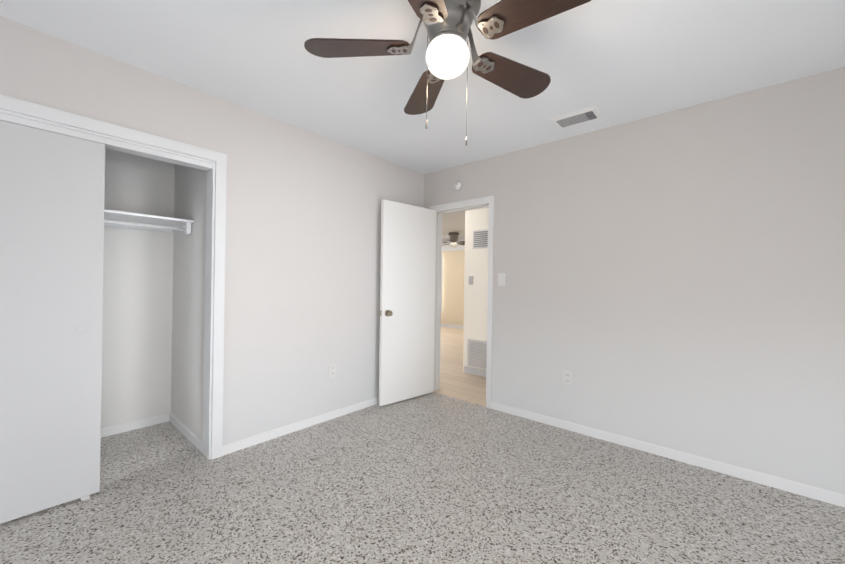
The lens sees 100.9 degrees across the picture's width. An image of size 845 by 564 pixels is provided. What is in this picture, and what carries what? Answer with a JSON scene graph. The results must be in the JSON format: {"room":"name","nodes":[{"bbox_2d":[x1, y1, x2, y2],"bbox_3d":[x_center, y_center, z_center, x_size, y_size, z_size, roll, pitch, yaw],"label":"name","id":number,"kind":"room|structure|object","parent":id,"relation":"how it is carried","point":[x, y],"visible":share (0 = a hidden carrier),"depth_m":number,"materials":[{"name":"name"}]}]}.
{"room":"empty bedroom","nodes":[
{"label":"empty bedroom","id":0,"kind":"room"},
{"bbox_2d":[101,148,172,427],"bbox_3d":[-2.768,-0.049,2.343,0.120,2.440,2.040,1,0,41],"label":"wall","id":1,"kind":"structure","parent":0,"point":[153,325],"depth_m":2.80,"materials":[{"name":"paint"}]},
{"bbox_2d":[101,413,168,437],"bbox_3d":[-2.735,1.139,2.297,0.012,0.066,1.800,1,0,41],"label":"baseboard","id":2,"kind":"structure","parent":1,"relation":"attached to","point":[116,429],"depth_m":2.79,"materials":[{"name":"white wood"}]},
{"bbox_2d":[104,209,193,233],"bbox_3d":[-2.518,-0.426,2.131,0.530,0.101,1.800,1,0,41],"label":"shelf","id":3,"kind":"object","parent":1,"relation":"attached to","point":[113,218],"visible":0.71,"depth_m":2.55,"materials":[{"name":"white wood"}]},
{"bbox_2d":[169,164,206,440],"bbox_3d":[-1.765,-0.034,2.742,0.810,2.440,0.120,1,0,41],"label":"wall","id":4,"kind":"structure","parent":0,"point":[187,274],"depth_m":2.70,"materials":[{"name":"paint"}]},
{"bbox_2d":[169,413,202,452],"bbox_3d":[-1.824,1.152,2.689,0.810,0.066,0.012,1,0,41],"label":"baseboard","id":5,"kind":"structure","parent":4,"relation":"attached to","point":[178,424],"depth_m":2.65,"materials":[{"name":"white wood"}]},
{"bbox_2d":[0,16,423,444],"bbox_3d":[-1.453,-0.031,2.392,0.120,2.440,4.540,1,0,41],"label":"wall","id":6,"kind":"structure","parent":0,"point":[302,261],"depth_m":2.66,"materials":[{"name":"paint"}]},
{"bbox_2d":[0,120,104,523],"bbox_3d":[-2.104,0.202,1.609,0.054,1.953,0.930,1,0,41],"label":"sliding door","id":7,"kind":"structure","parent":6,"relation":"in","point":[52,190],"depth_m":1.80,"materials":[{"name":"white wood"}]},
{"bbox_2d":[0,94,226,459],"bbox_3d":[-2.040,0.147,1.706,0.138,2.065,1.930,1,0,41],"label":"trim","id":8,"kind":"structure","parent":6,"relation":"attached to","point":[213,164],"depth_m":2.34,"materials":[{"name":"white wood"}]},
{"bbox_2d":[222,396,378,455],"bbox_3d":[-0.686,1.169,3.174,0.030,0.066,2.085,1,0,41],"label":"baseboard","id":9,"kind":"structure","parent":6,"relation":"attached to","point":[228,448],"depth_m":2.78,"materials":[{"name":"white wood"}]},
{"bbox_2d":[329,363,335,377],"bbox_3d":[-0.791,0.778,3.065,0.008,0.115,0.072,1,0,41],"label":"outlet","id":10,"kind":"object","parent":6,"relation":"attached to","point":[332,370],"visible":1,"depth_m":3.06,"materials":[{"name":"white plastic"}]},
{"bbox_2d":[0,327,844,563],"bbox_3d":[-0.968,1.254,5.066,11.120,0.100,9.240,1,0,41],"label":"floor","id":11,"kind":"structure","parent":0,"point":[432,478],"depth_m":1.91,"materials":[{"name":"carpet"}]},
{"bbox_2d":[0,0,844,173],"bbox_3d":[-0.244,-1.287,1.357,5.200,0.100,4.540,1,0,41],"label":"ceiling","id":12,"kind":"structure","parent":0,"point":[616,62],"depth_m":1.92,"materials":[{"name":"paint"}]},
{"bbox_2d":[304,0,590,145],"bbox_3d":[0.143,-0.906,1.448,1.121,0.650,1.161,1,0,41],"label":"fan","id":13,"kind":"object","parent":12,"relation":"hanging from","point":[447,24],"visible":1,"depth_m":1.43,"materials":[{"name":"brown wood"}]},
{"bbox_2d":[550,106,603,129],"bbox_3d":[1.143,-1.204,2.589,0.320,0.020,0.215,1,0,41],"label":"ceiling vent","id":14,"kind":"object","parent":12,"relation":"in","point":[589,114],"visible":1,"depth_m":2.56,"materials":[{"name":"white metal"}]},
{"bbox_2d":[441,250,464,325],"bbox_3d":[0.837,0.021,9.559,7.920,2.440,0.120,1,0,41],"label":"wall","id":15,"kind":"structure","parent":0,"point":[453,291],"depth_m":9.48,"materials":[{"name":"paint"}]},
{"bbox_2d":[441,254,442,313],"bbox_3d":[0.053,0.047,10.106,1.340,1.650,0.025,1,0,41],"label":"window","id":16,"kind":"structure","parent":15,"relation":"in","point":[441,281],"depth_m":9.67,"materials":[{"name":"white"}]},
{"bbox_2d":[441,323,463,328],"bbox_3d":[0.757,1.195,9.483,7.920,0.090,0.015,1,0,41],"label":"baseboard","id":17,"kind":"structure","parent":15,"relation":"attached to","point":[442,325],"depth_m":9.43,"materials":[{"name":"white"}]},
{"bbox_2d":[442,211,464,250],"bbox_3d":[0.555,-1.085,6.785,11.120,0.450,4.700,1,0,41],"label":"ceiling","id":18,"kind":"structure","parent":0,"point":[453,222],"depth_m":7.75,"materials":[{"name":"paint"}]},
{"bbox_2d":[442,232,464,247],"bbox_3d":[0.795,-1.021,8.569,1.047,0.362,1.042,1,0,41],"label":"fan","id":19,"kind":"object","parent":18,"relation":"hanging from","point":[454,239],"visible":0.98,"depth_m":8.48,"materials":[{"name":"metal"}]},
{"bbox_2d":[463,207,488,371],"bbox_3d":[2.145,0.022,3.448,4.080,2.440,0.120,1,0,41],"label":"wall","id":20,"kind":"structure","parent":0,"point":[475,298],"depth_m":4.62,"materials":[{"name":"paint"}]},
{"bbox_2d":[469,276,472,284],"bbox_3d":[0.647,-0.023,4.666,0.072,0.115,0.012,1,0,41],"label":"hall light switch","id":21,"kind":"object","parent":20,"relation":"attached to","point":[470,280],"visible":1,"depth_m":4.66,"materials":[{"name":"white plastic"}]},
{"bbox_2d":[464,366,485,376],"bbox_3d":[2.093,1.196,3.388,4.060,0.090,0.012,1,0,41],"label":"baseboard","id":22,"kind":"structure","parent":20,"relation":"attached to","point":[475,371],"depth_m":4.60,"materials":[{"name":"white wood"}]},
{"bbox_2d":[467,339,486,369],"bbox_3d":[0.829,0.944,4.476,0.600,0.365,0.013,1,0,41],"label":"air vent","id":23,"kind":"object","parent":20,"relation":"in","point":[476,353],"visible":0.4,"depth_m":4.57,"materials":[{"name":"white metal"}]},
{"bbox_2d":[472,229,487,248],"bbox_3d":[0.801,-0.561,4.540,0.350,0.245,0.011,1,0,41],"label":"air vent","id":24,"kind":"object","parent":20,"relation":"in","point":[480,239],"visible":0.67,"depth_m":4.57,"materials":[{"name":"white metal"}]},
{"bbox_2d":[424,67,844,494],"bbox_3d":[1.597,0.012,2.666,4.120,2.440,0.120,1,0,41],"label":"wall","id":25,"kind":"structure","parent":0,"point":[674,279],"depth_m":2.39,"materials":[{"name":"paint"}]},
{"bbox_2d":[453,181,461,190],"bbox_3d":[0.363,-1.008,3.654,0.100,0.100,0.033,1,0,41],"label":"smoke detector","id":26,"kind":"object","parent":25,"relation":"attached to","point":[457,186],"visible":1,"depth_m":3.64,"materials":[{"name":"white plastic"}]},
{"bbox_2d":[430,195,494,408],"bbox_3d":[0.421,0.191,3.687,0.803,2.057,0.156,1,0,41],"label":"door frame","id":27,"kind":"structure","parent":25,"relation":"attached to","point":[473,204],"depth_m":3.58,"materials":[{"name":"white wood"}]},
{"bbox_2d":[379,199,435,405],"bbox_3d":[-0.138,0.204,3.604,0.708,1.990,0.147,1,0,-42],"label":"bedroom door","id":28,"kind":"structure","parent":27,"relation":"attached to","point":[407,308],"depth_m":3.56,"materials":[{"name":"painted wood"},{"name":"nickel"}]},
{"bbox_2d":[498,273,505,285],"bbox_3d":[0.752,-0.024,3.314,0.072,0.116,0.013,1,0,41],"label":"light switch","id":29,"kind":"object","parent":25,"relation":"attached to","point":[501,279],"visible":1,"depth_m":3.31,"materials":[{"name":"white plastic"}]},
{"bbox_2d":[563,370,571,385],"bbox_3d":[1.209,0.799,2.907,0.072,0.115,0.008,1,0,41],"label":"outlet","id":30,"kind":"object","parent":25,"relation":"attached to","point":[567,377],"visible":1,"depth_m":2.90,"materials":[{"name":"white plastic"}]},
{"bbox_2d":[491,402,844,506],"bbox_3d":[1.818,1.202,2.368,3.054,0.066,0.012,1,0,41],"label":"baseboard","id":31,"kind":"structure","parent":25,"relation":"attached to","point":[821,494],"depth_m":2.36,"materials":[{"name":"white wood"}]}
]}

